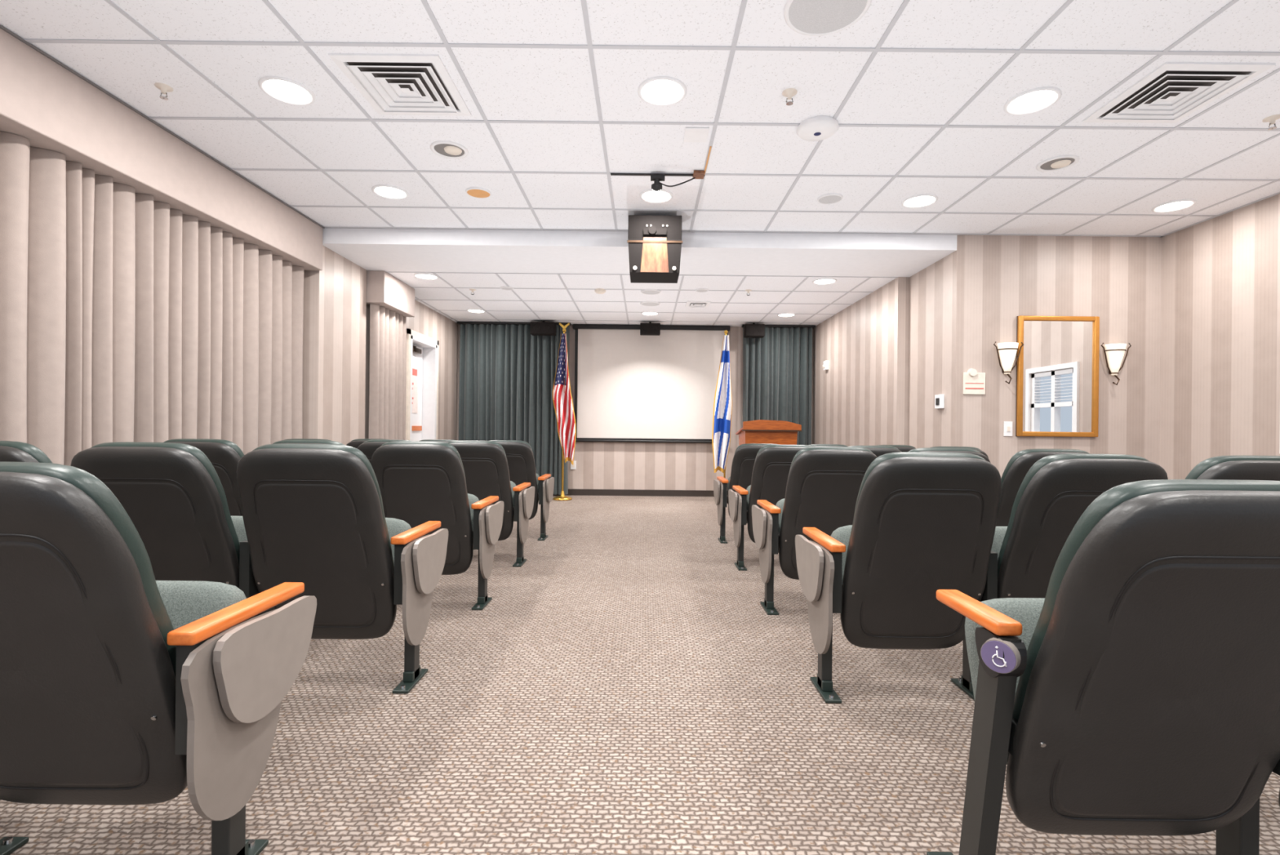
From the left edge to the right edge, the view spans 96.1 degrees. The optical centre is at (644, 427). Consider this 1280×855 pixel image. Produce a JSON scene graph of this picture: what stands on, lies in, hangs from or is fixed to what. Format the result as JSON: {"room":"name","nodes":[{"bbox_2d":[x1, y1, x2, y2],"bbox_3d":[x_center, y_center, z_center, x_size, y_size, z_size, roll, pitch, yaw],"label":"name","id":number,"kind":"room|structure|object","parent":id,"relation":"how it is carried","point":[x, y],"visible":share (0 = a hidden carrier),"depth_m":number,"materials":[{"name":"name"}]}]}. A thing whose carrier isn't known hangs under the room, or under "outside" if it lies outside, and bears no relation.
{"room":"auditorium","nodes":[
{"label":"auditorium","id":0,"kind":"room"},
{"bbox_2d":[302,244,457,444],"bbox_3d":[-2.872,-0.340,3.550,0.350,2.620,10.100,1,0,0],"label":"wall","id":1,"kind":"structure","parent":0,"point":[335,376],"depth_m":5.16,"materials":[{"name":"paper"}]},
{"bbox_2d":[0,28,323,270],"bbox_3d":[-2.800,-1.469,1.615,0.310,0.359,6.230,1,0,0],"label":"valance","id":2,"kind":"object","parent":1,"relation":"attached to","point":[42,102],"visible":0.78,"depth_m":2.99,"materials":[{"name":"fabric"}]},
{"bbox_2d":[0,131,303,466],"bbox_3d":[-2.796,-0.173,1.650,0.151,2.228,6.100,1,0,0],"label":"curtain","id":3,"kind":"object","parent":2,"relation":"hanging from","point":[126,316],"visible":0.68,"depth_m":3.06,"materials":[{"name":"beige fabric"}]},
{"bbox_2d":[0,24,324,228],"bbox_3d":[-2.637,-1.639,1.615,0.012,0.007,6.230,1,0,0],"label":"trim","id":4,"kind":"structure","parent":2,"relation":"attached to","point":[2,28],"depth_m":2.98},
{"bbox_2d":[411,344,422,440],"bbox_3d":[-2.879,-0.035,7.100,0.102,1.990,0.720,1,0,0],"label":"door","id":5,"kind":"structure","parent":1,"relation":"in","point":[417,352],"depth_m":7.27,"materials":[{"name":"white paint"}]},
{"bbox_2d":[405,328,439,440],"bbox_3d":[-2.827,-0.085,7.100,0.205,2.110,0.960,1,0,0],"label":"door frame","id":6,"kind":"structure","parent":1,"relation":"attached to","point":[430,346],"depth_m":7.47,"materials":[{"name":"white paint"}]},
{"bbox_2d":[466,186,491,198],"bbox_3d":[-1.153,-1.625,3.990,0.170,0.014,0.170,1,0,0],"label":"ceiling detector base","id":7,"kind":"object","parent":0,"point":[475,192],"depth_m":3.97,"materials":[{"name":"orange plastic"}]},
{"bbox_2d":[500,285,513,290],"bbox_3d":[-1.484,-1.499,6.200,0.140,0.014,0.140,1,0,0],"label":"ceiling speaker","id":8,"kind":"object","parent":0,"point":[504,287],"depth_m":6.19},
{"bbox_2d":[457,324,813,490],"bbox_3d":[-0.147,-0.247,8.510,5.200,2.490,0.180,1,0,0],"label":"wall","id":9,"kind":"structure","parent":0,"point":[599,464],"depth_m":8.42,"materials":[{"name":"paper"}]},
{"bbox_2d":[570,460,576,469],"bbox_3d":[-1.046,0.549,8.412,0.080,0.120,0.015,1,0,0],"label":"wall outlet","id":10,"kind":"object","parent":9,"relation":"attached to","point":[573,466],"visible":0.8,"depth_m":8.41,"materials":[{"name":"white paint"}]},
{"bbox_2d":[553,488,714,496],"bbox_3d":[-0.145,0.954,8.412,5.130,0.090,0.015,1,0,0],"label":"baseboard","id":11,"kind":"structure","parent":9,"relation":"attached to","point":[571,491],"depth_m":8.40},
{"bbox_2d":[573,324,729,443],"bbox_3d":[0.087,-0.633,8.374,2.280,1.703,0.089,1,0,0],"label":"projection screen","id":12,"kind":"object","parent":9,"relation":"attached to","point":[630,386],"visible":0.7,"depth_m":8.36,"materials":[{"name":"white fabric"}]},
{"bbox_2d":[322,228,956,326],"bbox_3d":[-0.158,-1.595,6.675,5.750,0.214,3.850,1,0,0],"label":"ceiling","id":13,"kind":"structure","parent":0,"point":[553,276],"depth_m":5.49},
{"bbox_2d":[366,270,414,316],"bbox_3d":[-2.626,-1.362,5.930,0.220,0.309,0.740,1,0,0],"label":"valance","id":14,"kind":"object","parent":13,"relation":"attached to","point":[383,289],"visible":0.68,"depth_m":5.70,"materials":[{"name":"fabric"}]},
{"bbox_2d":[368,303,406,439],"bbox_3d":[-2.646,-0.132,5.950,0.110,2.148,0.700,1,0,0],"label":"curtain","id":15,"kind":"object","parent":14,"relation":"hanging from","point":[388,328],"visible":0.61,"depth_m":5.83,"materials":[{"name":"beige fabric"}]},
{"bbox_2d":[413,272,438,279],"bbox_3d":[-2.184,-1.507,5.750,0.236,0.012,0.236,1,0,0],"label":"recessed light","id":16,"kind":"object","parent":13,"relation":"in","point":[425,276],"visible":1,"depth_m":5.74,"materials":[{"name":"white paint"}]},
{"bbox_2d":[466,308,485,312],"bbox_3d":[-2.184,-1.507,7.450,0.236,0.012,0.236,1,0,0],"label":"recessed light","id":17,"kind":"object","parent":13,"relation":"in","point":[471,310],"visible":1,"depth_m":7.43,"materials":[{"name":"white paint"}]},
{"bbox_2d":[457,321,571,325],"bbox_3d":[-1.875,-1.489,8.260,1.620,0.029,0.080,1,0,0],"label":"track","id":18,"kind":"object","parent":13,"relation":"attached to","point":[458,322],"visible":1,"depth_m":8.22,"materials":[{"name":"black plastic"}]},
{"bbox_2d":[458,324,569,494],"bbox_3d":[-1.887,-0.260,8.254,1.580,2.420,0.118,1,0,0],"label":"stage curtain","id":19,"kind":"object","parent":18,"relation":"hanging from","point":[507,372],"visible":0.62,"depth_m":8.23,"materials":[{"name":"fabric"}]},
{"bbox_2d":[529,320,555,335],"bbox_3d":[-1.425,-1.399,8.075,0.340,0.199,0.170,1,0,0],"label":"loudspeaker","id":20,"kind":"object","parent":13,"relation":"attached to","point":[536,328],"visible":1,"depth_m":7.99,"materials":[{"name":"black plastic"}]},
{"bbox_2d":[595,288,605,293],"bbox_3d":[-0.485,-1.477,6.250,0.120,0.037,0.120,1,0,0],"label":"smoke detector","id":21,"kind":"object","parent":13,"relation":"attached to","point":[599,291],"visible":1,"depth_m":6.21,"materials":[{"name":"beige plastic"}]},
{"bbox_2d":[640,311,658,315],"bbox_3d":[0.066,-1.483,7.500,0.236,0.012,0.236,1,0,0],"label":"recessed light","id":22,"kind":"object","parent":13,"relation":"in","point":[646,313],"visible":1,"depth_m":7.48,"materials":[{"name":"white paint"}]},
{"bbox_2d":[640,321,660,335],"bbox_3d":[0.075,-1.394,8.075,0.280,0.179,0.170,1,0,0],"label":"loudspeaker","id":23,"kind":"object","parent":13,"relation":"attached to","point":[650,328],"visible":1,"depth_m":7.99,"materials":[{"name":"black plastic"}]},
{"bbox_2d":[640,301,660,306],"bbox_3d":[0.066,-1.482,6.900,0.240,0.014,0.240,1,0,0],"label":"ceiling speaker","id":24,"kind":"object","parent":13,"relation":"in","point":[645,303],"depth_m":6.88},
{"bbox_2d":[640,288,661,294],"bbox_3d":[0.066,-1.482,6.300,0.220,0.014,0.220,1,0,0],"label":"ceiling speaker","id":25,"kind":"object","parent":13,"relation":"in","point":[647,291],"depth_m":6.28},
{"bbox_2d":[685,301,711,306],"bbox_3d":[0.635,-1.472,6.900,0.280,0.023,0.280,1,0,0],"label":"ceiling vent","id":26,"kind":"object","parent":13,"relation":"in","point":[693,304],"visible":1,"depth_m":6.88,"materials":[{"name":"white metal"}]},
{"bbox_2d":[695,288,708,292],"bbox_3d":[0.615,-1.477,6.200,0.140,0.014,0.140,1,0,0],"label":"ceiling speaker","id":27,"kind":"object","parent":13,"relation":"in","point":[699,290],"depth_m":6.18},
{"bbox_2d":[743,322,764,337],"bbox_3d":[1.534,-1.369,8.075,0.270,0.199,0.170,1,0,0],"label":"loudspeaker","id":28,"kind":"object","parent":13,"relation":"attached to","point":[750,331],"visible":1,"depth_m":7.99,"materials":[{"name":"black plastic"}]},
{"bbox_2d":[741,324,815,328],"bbox_3d":[1.915,-1.450,8.260,1.040,0.029,0.080,1,0,0],"label":"track","id":29,"kind":"object","parent":13,"relation":"attached to","point":[743,325],"visible":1,"depth_m":8.22,"materials":[{"name":"black plastic"}]},
{"bbox_2d":[742,326,812,444],"bbox_3d":[1.902,-0.220,8.256,1.000,2.420,0.126,1,0,0],"label":"stage curtain","id":30,"kind":"object","parent":29,"relation":"hanging from","point":[777,366],"visible":0.62,"depth_m":8.24,"materials":[{"name":"fabric"}]},
{"bbox_2d":[777,312,795,316],"bbox_3d":[1.845,-1.465,7.500,0.236,0.012,0.236,1,0,0],"label":"recessed light","id":31,"kind":"object","parent":13,"relation":"in","point":[783,314],"visible":1,"depth_m":7.48,"materials":[{"name":"white paint"}]},
{"bbox_2d":[812,277,836,284],"bbox_3d":[1.805,-1.465,5.780,0.236,0.012,0.236,1,0,0],"label":"recessed light","id":32,"kind":"object","parent":13,"relation":"in","point":[824,281],"visible":1,"depth_m":5.77,"materials":[{"name":"white paint"}]},
{"bbox_2d":[0,494,1279,854],"bbox_3d":[0.639,1.057,3.500,7.400,0.100,10.200,1,0,0],"label":"floor","id":33,"kind":"structure","parent":0,"point":[625,687],"depth_m":1.89,"materials":[{"name":"carpet"}]},
{"bbox_2d":[0,835,28,854],"bbox_3d":[-1.744,0.519,1.220,0.569,0.926,0.490,1,0,0],"label":"chair","id":34,"kind":"object","parent":33,"relation":"on","point":[8,845],"visible":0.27,"depth_m":1.34,"materials":[{"name":"black metal"}]},
{"bbox_2d":[0,440,52,462],"bbox_3d":[-2.330,0.510,2.191,0.630,0.930,0.489,1,0,0],"label":"chair","id":35,"kind":"object","parent":33,"relation":"on","point":[10,451],"visible":0.02,"depth_m":1.99,"materials":[{"name":"grey plastic"}]},
{"bbox_2d":[0,461,316,854],"bbox_3d":[-1.159,0.525,1.243,0.598,0.926,0.535,1,0,0],"label":"chair","id":36,"kind":"object","parent":33,"relation":"on","point":[120,684],"visible":1,"depth_m":1.14,"materials":[{"name":"grey plastic"}]},
{"bbox_2d":[71,441,258,598],"bbox_3d":[-1.730,0.517,2.191,0.569,0.930,0.490,1,0,0],"label":"chair","id":37,"kind":"object","parent":33,"relation":"on","point":[174,496],"visible":0.37,"depth_m":2.02,"materials":[{"name":"grey plastic"}]},
{"bbox_2d":[163,438,244,515],"bbox_3d":[-2.330,0.517,3.171,0.630,0.916,0.489,1,0,0],"label":"chair","id":38,"kind":"object","parent":33,"relation":"on","point":[224,455],"visible":0.16,"depth_m":2.97,"materials":[{"name":"grey plastic"}]},
{"bbox_2d":[272,440,343,444],"bbox_3d":[-1.730,0.524,3.171,0.569,0.916,0.490,1,0,0],"label":"chair","id":39,"kind":"object","parent":33,"relation":"on","point":[307,442],"visible":0.03,"depth_m":2.97,"materials":[{"name":"grey plastic"}]},
{"bbox_2d":[284,438,331,440],"bbox_3d":[-2.331,0.527,4.141,0.630,0.898,0.489,1,0,0],"label":"chair","id":40,"kind":"object","parent":33,"relation":"on","point":[291,438],"visible":0.02,"depth_m":3.95,"materials":[{"name":"grey plastic"}]},
{"bbox_2d":[236,443,448,693],"bbox_3d":[-1.145,0.523,2.213,0.598,0.930,0.535,1,0,0],"label":"chair","id":41,"kind":"object","parent":33,"relation":"on","point":[313,516],"visible":0.94,"depth_m":2.08,"materials":[{"name":"grey plastic"}]},
{"bbox_2d":[346,438,380,448],"bbox_3d":[-2.331,0.536,5.091,0.630,0.879,0.489,1,0,0],"label":"chair","id":42,"kind":"object","parent":33,"relation":"on","point":[355,443],"visible":0.07,"depth_m":4.85,"materials":[{"name":"grey plastic"}]},
{"bbox_2d":[357,439,410,464],"bbox_3d":[-1.730,0.533,4.141,0.569,0.898,0.490,1,0,0],"label":"chair","id":43,"kind":"object","parent":33,"relation":"on","point":[367,447],"visible":0.09,"depth_m":3.91,"materials":[{"name":"black leather"}]},
{"bbox_2d":[371,440,503,609],"bbox_3d":[-1.146,0.530,3.193,0.598,0.916,0.535,1,0,0],"label":"chair","id":44,"kind":"object","parent":33,"relation":"on","point":[420,482],"visible":0.79,"depth_m":3.03,"materials":[{"name":"grey plastic"}]},
{"bbox_2d":[420,439,457,442],"bbox_3d":[-1.730,0.542,5.090,0.569,0.879,0.490,1,0,0],"label":"chair","id":45,"kind":"object","parent":33,"relation":"on","point":[431,440],"visible":0.02,"depth_m":4.89,"materials":[{"name":"grey plastic"}]},
{"bbox_2d":[447,440,534,566],"bbox_3d":[-1.146,0.539,4.163,0.598,0.898,0.535,1,0,0],"label":"chair","id":46,"kind":"object","parent":33,"relation":"on","point":[485,463],"visible":0.47,"depth_m":4.00,"materials":[{"name":"black leather"}]},
{"bbox_2d":[489,440,554,540],"bbox_3d":[-1.146,0.548,5.113,0.598,0.879,0.535,1,0,0],"label":"chair","id":47,"kind":"object","parent":33,"relation":"on","point":[519,454],"visible":0.41,"depth_m":4.95,"materials":[{"name":"grey plastic"}]},
{"bbox_2d":[552,322,576,500],"bbox_3d":[-1.115,-0.227,7.882,0.272,2.430,0.294,1,0,-28],"label":"flag","id":48,"kind":"object","parent":33,"relation":"on","point":[562,394],"visible":1,"depth_m":7.85,"materials":[{"name":"multicoloured fabric"}]},
{"bbox_2d":[711,329,732,478],"bbox_3d":[1.093,-0.164,7.886,0.260,2.350,0.293,1,0,32],"label":"flag","id":49,"kind":"object","parent":33,"relation":"on","point":[722,403],"visible":0.94,"depth_m":7.84,"materials":[{"name":"white fabric"}]},
{"bbox_2d":[713,443,776,542],"bbox_3d":[0.934,0.573,5.073,0.598,0.874,0.535,1,0,0],"label":"chair","id":50,"kind":"object","parent":33,"relation":"on","point":[744,455],"visible":0.34,"depth_m":4.91,"materials":[{"name":"grey plastic"}]},
{"bbox_2d":[735,419,801,445],"bbox_3d":[1.485,0.463,6.997,0.690,1.105,0.545,1,0,0],"label":"lectern","id":51,"kind":"object","parent":33,"relation":"on","point":[757,431],"visible":0.24,"depth_m":6.78,"materials":[{"name":"brown wood"}]},
{"bbox_2d":[728,444,812,570],"bbox_3d":[0.934,0.563,4.123,0.598,0.893,0.535,1,0,0],"label":"chair","id":52,"kind":"object","parent":33,"relation":"on","point":[772,464],"visible":0.43,"depth_m":3.96,"materials":[{"name":"black leather"}]},
{"bbox_2d":[751,446,877,614],"bbox_3d":[0.934,0.554,3.163,0.598,0.912,0.535,1,0,0],"label":"chair","id":53,"kind":"object","parent":33,"relation":"on","point":[824,483],"visible":0.66,"depth_m":3.00,"materials":[{"name":"grey plastic"}]},
{"bbox_2d":[808,444,848,446],"bbox_3d":[1.510,0.579,5.051,0.569,0.874,0.490,1,0,0],"label":"chair","id":54,"kind":"object","parent":33,"relation":"on","point":[812,445],"visible":0.05,"depth_m":4.85,"materials":[{"name":"grey plastic"}]},
{"bbox_2d":[848,445,902,457],"bbox_3d":[1.510,0.569,4.101,0.569,0.893,0.490,1,0,0],"label":"chair","id":55,"kind":"object","parent":33,"relation":"on","point":[878,451],"visible":0.03,"depth_m":3.86,"materials":[{"name":"grey plastic"}]},
{"bbox_2d":[875,444,915,452],"bbox_3d":[2.103,0.585,5.051,0.630,0.874,0.489,1,0,0],"label":"chair","id":56,"kind":"object","parent":33,"relation":"on","point":[904,448],"visible":0.06,"depth_m":4.83,"materials":[{"name":"grey plastic"}]},
{"bbox_2d":[795,451,1001,702],"bbox_3d":[0.934,0.547,2.173,0.598,0.926,0.535,1,0,0],"label":"chair","id":57,"kind":"object","parent":33,"relation":"on","point":[924,523],"visible":0.97,"depth_m":2.04,"materials":[{"name":"grey plastic"}]},
{"bbox_2d":[907,447,990,462],"bbox_3d":[1.510,0.560,3.140,0.569,0.912,0.490,1,0,0],"label":"chair","id":58,"kind":"object","parent":33,"relation":"on","point":[923,449],"visible":0.03,"depth_m":2.94,"materials":[{"name":"black leather"}]},
{"bbox_2d":[931,446,988,457],"bbox_3d":[2.103,0.576,4.101,0.630,0.893,0.489,1,0,0],"label":"chair","id":59,"kind":"object","parent":33,"relation":"on","point":[971,447],"visible":0.02,"depth_m":3.90,"materials":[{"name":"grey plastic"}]},
{"bbox_2d":[995,448,1089,526],"bbox_3d":[2.103,0.566,3.141,0.630,0.912,0.489,1,0,0],"label":"chair","id":60,"kind":"object","parent":33,"relation":"on","point":[1015,470],"visible":0.12,"depth_m":2.96,"materials":[{"name":"black leather"}]},
{"bbox_2d":[951,453,1168,700],"bbox_3d":[1.510,0.553,2.151,0.569,0.926,0.490,1,0,0],"label":"chair","id":61,"kind":"object","parent":33,"relation":"on","point":[1055,492],"visible":0.32,"depth_m":1.98,"materials":[{"name":"grey plastic"}]},
{"bbox_2d":[926,479,1279,854],"bbox_3d":[0.940,0.549,1.161,0.586,0.921,0.490,1,0,0],"label":"chair","id":62,"kind":"object","parent":33,"relation":"on","point":[1140,695],"visible":1,"depth_m":1.05,"materials":[{"name":"grey plastic"}]},
{"bbox_2d":[1184,455,1279,480],"bbox_3d":[2.103,0.559,2.151,0.630,0.926,0.489,1,0,0],"label":"chair","id":63,"kind":"object","parent":33,"relation":"on","point":[1222,467],"visible":0.05,"depth_m":1.92,"materials":[{"name":"black leather"}]},
{"bbox_2d":[1215,759,1279,854],"bbox_3d":[1.510,0.555,1.161,0.569,0.921,0.490,1,0,0],"label":"chair","id":64,"kind":"object","parent":33,"relation":"on","point":[1241,836],"visible":0.02,"depth_m":1.19,"materials":[{"name":"grey plastic"}]},
{"bbox_2d":[0,0,1279,236],"bbox_3d":[0.667,-1.651,1.575,7.400,0.085,6.350,1,0,0],"label":"ceiling","id":65,"kind":"structure","parent":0,"point":[917,91],"depth_m":2.94,"materials":[{"name":"paint"}]},
{"bbox_2d":[154,82,173,100],"bbox_3d":[-2.323,-1.616,2.780,0.070,0.057,0.070,1,0,0],"label":"sprinkler head","id":66,"kind":"object","parent":65,"relation":"attached to","point":[163,87],"visible":1,"depth_m":2.77},
{"bbox_2d":[258,75,315,105],"bbox_3d":[-1.738,-1.632,2.800,0.236,0.012,0.236,1,0,0],"label":"recessed light","id":67,"kind":"object","parent":65,"relation":"in","point":[285,90],"visible":1,"depth_m":2.79,"materials":[{"name":"white paint"}]},
{"bbox_2d":[371,184,408,199],"bbox_3d":[-1.768,-1.633,4.000,0.236,0.012,0.236,1,0,0],"label":"recessed light","id":68,"kind":"object","parent":65,"relation":"in","point":[387,191],"visible":1,"depth_m":3.99,"materials":[{"name":"white glass"}]},
{"bbox_2d":[328,53,471,115],"bbox_3d":[-1.143,-1.621,2.755,0.480,0.023,0.480,1,0,0],"label":"ceiling vent","id":69,"kind":"object","parent":65,"relation":"in","point":[393,84],"visible":1,"depth_m":2.71,"materials":[{"name":"white metal"}]},
{"bbox_2d":[430,140,468,159],"bbox_3d":[-1.148,-1.625,3.380,0.212,0.014,0.212,1,0,0],"label":"recessed light","id":70,"kind":"object","parent":65,"relation":"in","point":[445,148],"visible":1,"depth_m":3.37,"materials":[{"name":"white paint"}]},
{"bbox_2d":[626,214,682,283],"bbox_3d":[0.074,-1.382,4.415,0.410,0.465,0.330,1,0,0],"label":"ceiling projector","id":71,"kind":"object","parent":65,"relation":"hanging from","point":[655,242],"depth_m":4.27,"materials":[{"name":"black plastic"}]},
{"bbox_2d":[639,188,673,203],"bbox_3d":[0.080,-1.613,4.020,0.236,0.012,0.236,1,0,0],"label":"recessed light","id":72,"kind":"object","parent":65,"relation":"in","point":[651,196],"visible":0.96,"depth_m":4.02,"materials":[{"name":"white glass"}]},
{"bbox_2d":[610,146,711,191],"bbox_3d":[0.081,-1.557,3.500,0.600,0.116,0.400,1,0,0],"label":"ceiling camera mount","id":73,"kind":"object","parent":65,"relation":"attached to","point":[655,177],"depth_m":3.65,"materials":[{"name":"black metal"}]},
{"bbox_2d":[637,75,686,106],"bbox_3d":[0.084,-1.613,2.770,0.236,0.012,0.236,1,0,0],"label":"recessed light","id":74,"kind":"object","parent":65,"relation":"in","point":[660,91],"visible":1,"depth_m":2.76,"materials":[{"name":"white paint"}]},
{"bbox_2d":[683,127,709,142],"bbox_3d":[0.282,-1.613,3.175,0.130,0.007,0.150,1,0,0],"label":"plate","id":75,"kind":"object","parent":65,"relation":"attached to","point":[691,134],"depth_m":3.16,"materials":[{"name":"white plastic"}]},
{"bbox_2d":[782,88,797,105],"bbox_3d":[0.697,-1.584,2.770,0.070,0.057,0.070,1,0,0],"label":"sprinkler head","id":76,"kind":"object","parent":65,"relation":"attached to","point":[788,93],"visible":1,"depth_m":2.76},
{"bbox_2d":[795,115,839,141],"bbox_3d":[0.924,-1.589,3.080,0.220,0.043,0.220,1,0,0],"label":"smoke detector","id":77,"kind":"object","parent":65,"relation":"attached to","point":[817,128],"visible":1,"depth_m":3.04,"materials":[{"name":"white paint"}]},
{"bbox_2d":[784,0,871,35],"bbox_3d":[0.697,-1.606,2.200,0.320,0.014,0.320,1,0,0],"label":"ceiling speaker","id":78,"kind":"object","parent":65,"relation":"in","point":[806,17],"depth_m":2.23},
{"bbox_2d":[817,192,843,204],"bbox_3d":[1.297,-1.600,4.030,0.170,0.014,0.170,1,0,0],"label":"ceiling speaker","id":79,"kind":"object","parent":65,"relation":"in","point":[833,197],"depth_m":4.01},
{"bbox_2d":[901,193,937,208],"bbox_3d":[1.937,-1.594,4.060,0.236,0.012,0.236,1,0,0],"label":"recessed light","id":80,"kind":"object","parent":65,"relation":"in","point":[917,201],"visible":1,"depth_m":4.05,"materials":[{"name":"white paint"}]},
{"bbox_2d":[1003,86,1062,115],"bbox_3d":[1.897,-1.594,2.820,0.236,0.012,0.236,1,0,0],"label":"recessed light","id":81,"kind":"object","parent":65,"relation":"in","point":[1038,99],"visible":1,"depth_m":2.81,"materials":[{"name":"white glass"}]},
{"bbox_2d":[1035,154,1079,171],"bbox_3d":[2.487,-1.587,3.470,0.212,0.014,0.212,1,0,0],"label":"recessed light","id":82,"kind":"object","parent":65,"relation":"in","point":[1062,162],"visible":1,"depth_m":3.45,"materials":[{"name":"white paint"}]},
{"bbox_2d":[1151,199,1196,213],"bbox_3d":[3.767,-1.575,4.100,0.236,0.012,0.236,1,0,0],"label":"recessed light","id":83,"kind":"object","parent":65,"relation":"in","point":[1176,205],"visible":1,"depth_m":4.09,"materials":[{"name":"white paint"}]},
{"bbox_2d":[1082,62,1275,123],"bbox_3d":[2.517,-1.582,2.755,0.480,0.023,0.480,1,0,0],"label":"ceiling vent","id":84,"kind":"object","parent":65,"relation":"in","point":[1172,91],"visible":1,"depth_m":2.71,"materials":[{"name":"white metal"}]},
{"bbox_2d":[1262,114,1279,129],"bbox_3d":[3.216,-1.558,2.950,0.070,0.057,0.070,1,0,0],"label":"sprinkler head","id":85,"kind":"object","parent":65,"relation":"attached to","point":[1273,118],"visible":1,"depth_m":2.94},
{"bbox_2d":[812,235,1161,477],"bbox_3d":[3.353,-0.275,6.675,1.800,2.620,3.850,1,0,0],"label":"wall","id":86,"kind":"structure","parent":0,"point":[911,340],"depth_m":4.75,"materials":[{"name":"paper"}]},
{"bbox_2d":[822,360,828,369],"bbox_3d":[2.426,-0.835,7.750,0.069,0.120,0.100,1,0,0],"label":"sensor","id":87,"kind":"object","parent":86,"relation":"attached to","point":[825,366],"visible":1,"depth_m":7.70,"materials":[{"name":"white paint"}]},
{"bbox_2d":[934,394,944,408],"bbox_3d":[2.544,-0.223,4.975,0.035,0.120,0.110,1,0,0],"label":"wall control panel","id":88,"kind":"object","parent":86,"relation":"attached to","point":[939,398],"visible":1,"depth_m":4.95,"materials":[{"name":"white paint"}]},
{"bbox_2d":[963,368,985,394],"bbox_3d":[2.714,-0.379,4.734,0.180,0.215,0.029,1,0,0],"label":"room sign","id":89,"kind":"object","parent":86,"relation":"attached to","point":[974,382],"visible":1,"depth_m":4.74,"materials":[{"name":"beige plastic"}]},
{"bbox_2d":[1003,421,1012,435],"bbox_3d":[2.995,0.011,4.742,0.070,0.120,0.013,1,0,0],"label":"light switch","id":90,"kind":"object","parent":86,"relation":"attached to","point":[1007,431],"visible":1,"depth_m":4.74,"materials":[{"name":"white paint"}]},
{"bbox_2d":[993,341,1023,384],"bbox_3d":[2.976,-0.527,4.702,0.250,0.349,0.093,1,0,0],"label":"wall sconce","id":91,"kind":"object","parent":86,"relation":"attached to","point":[1007,351],"depth_m":4.69,"materials":[{"name":"white glass"}]},
{"bbox_2d":[1015,315,1099,436],"bbox_3d":[3.395,-0.419,4.732,0.660,0.990,0.034,1,0,0],"label":"mirror","id":92,"kind":"object","parent":86,"relation":"attached to","point":[1057,364],"depth_m":4.73,"materials":[{"name":"brown mirror"}]},
{"bbox_2d":[1101,342,1131,385],"bbox_3d":[3.856,-0.518,4.702,0.250,0.349,0.093,1,0,0],"label":"wall sconce","id":93,"kind":"object","parent":86,"relation":"attached to","point":[1113,353],"depth_m":4.70,"materials":[{"name":"white glass"}]},
{"bbox_2d":[1159,193,1279,479],"bbox_3d":[4.303,-0.265,1.685,0.100,2.620,6.370,1,0,0],"label":"wall","id":94,"kind":"structure","parent":0,"point":[1220,373],"depth_m":4.25,"materials":[{"name":"paper"}]}
]}

